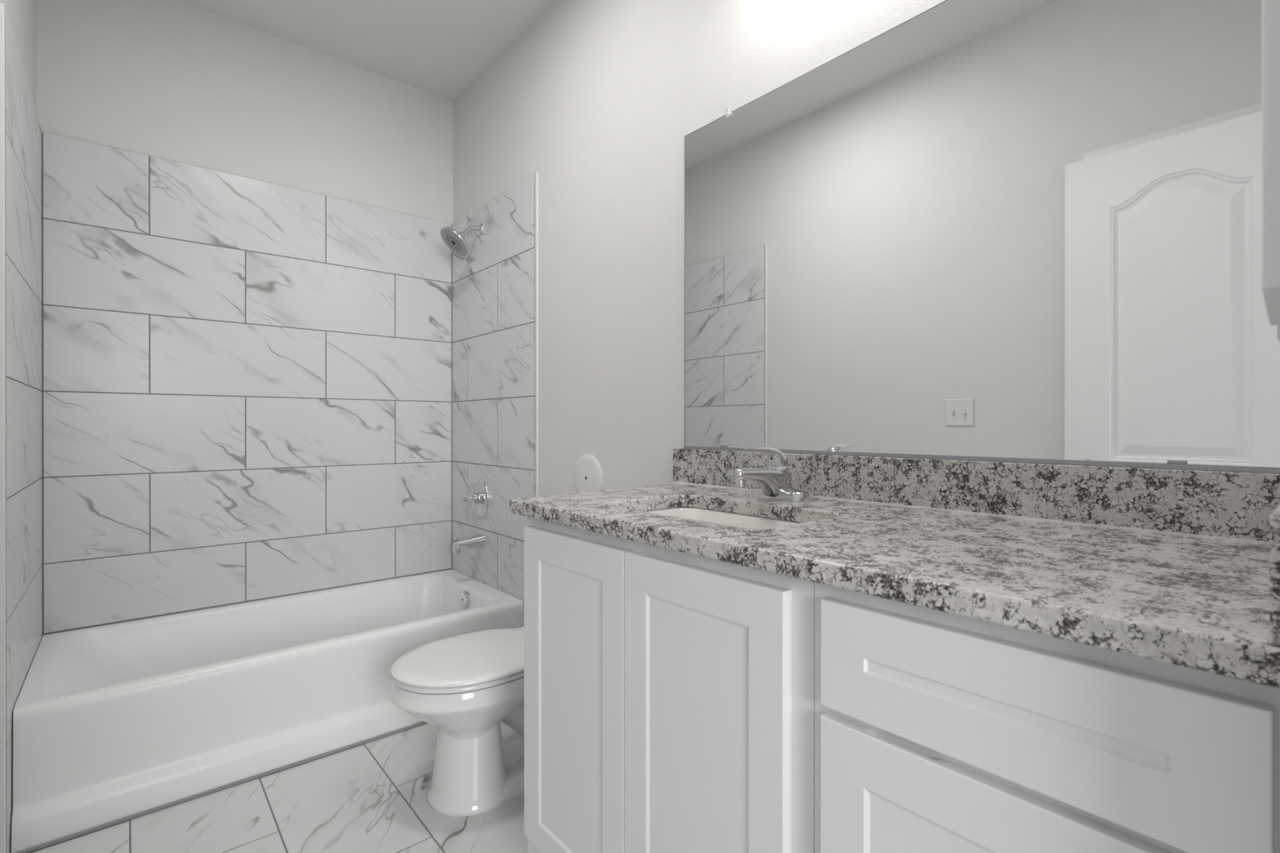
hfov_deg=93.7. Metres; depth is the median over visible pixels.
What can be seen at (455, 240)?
shower
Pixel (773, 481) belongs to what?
faucet
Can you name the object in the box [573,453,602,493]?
cover plate
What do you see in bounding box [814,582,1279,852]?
base cabinet
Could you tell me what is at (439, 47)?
ceiling
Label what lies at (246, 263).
wall
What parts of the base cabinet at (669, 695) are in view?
door, door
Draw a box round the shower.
[440,222,483,257]
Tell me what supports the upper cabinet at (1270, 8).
attached to the wall
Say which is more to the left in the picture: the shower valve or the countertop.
the shower valve
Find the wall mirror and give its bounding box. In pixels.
[684,0,1279,473]
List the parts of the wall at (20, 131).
edge trim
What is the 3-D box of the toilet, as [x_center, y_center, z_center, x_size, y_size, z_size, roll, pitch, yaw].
[-0.413,0.733,1.900,0.722,0.738,0.394,0,0,-40]
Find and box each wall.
[0,0,42,852]
[36,0,453,636]
[452,0,1270,603]
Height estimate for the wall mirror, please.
0.963 m
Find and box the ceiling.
[177,0,553,100]
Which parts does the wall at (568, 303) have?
panel, edge trim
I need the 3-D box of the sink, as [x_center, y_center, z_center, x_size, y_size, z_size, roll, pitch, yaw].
[0.157,0.276,1.265,0.314,0.142,0.483,0,0,-40]
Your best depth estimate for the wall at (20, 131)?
1.65 m
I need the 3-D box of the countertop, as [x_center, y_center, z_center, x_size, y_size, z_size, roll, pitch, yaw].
[0.311,0.189,1.153,0.608,0.032,1.317,0,0,-40]
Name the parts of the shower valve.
handle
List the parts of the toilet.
lid, seat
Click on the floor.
(371, 797)
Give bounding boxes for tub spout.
[452,533,484,553]
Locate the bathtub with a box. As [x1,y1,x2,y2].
[10,569,524,852]
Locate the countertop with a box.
[509,482,1279,688]
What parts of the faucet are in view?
spout, handle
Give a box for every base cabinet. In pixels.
[524,516,814,852]
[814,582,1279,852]
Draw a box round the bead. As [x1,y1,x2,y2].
[15,721,426,852]
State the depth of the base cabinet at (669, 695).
1.03 m
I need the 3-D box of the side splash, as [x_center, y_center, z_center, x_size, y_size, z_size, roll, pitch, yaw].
[0.727,0.121,0.657,0.578,0.104,0.021,0,0,-40]
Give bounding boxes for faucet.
[729,446,809,502]
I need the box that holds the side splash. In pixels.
[1269,504,1279,646]
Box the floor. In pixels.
[30,720,528,852]
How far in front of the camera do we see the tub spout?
2.79 m
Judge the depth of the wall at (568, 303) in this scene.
2.23 m
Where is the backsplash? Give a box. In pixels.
[672,448,1279,545]
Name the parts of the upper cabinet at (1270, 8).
rail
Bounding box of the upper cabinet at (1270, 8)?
[1262,0,1279,341]
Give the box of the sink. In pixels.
[643,506,801,528]
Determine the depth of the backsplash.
1.10 m
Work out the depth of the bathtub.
1.95 m
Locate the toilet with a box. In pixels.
[389,626,524,817]
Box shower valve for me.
[461,477,488,518]
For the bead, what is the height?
0.010 m
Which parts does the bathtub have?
overflow plate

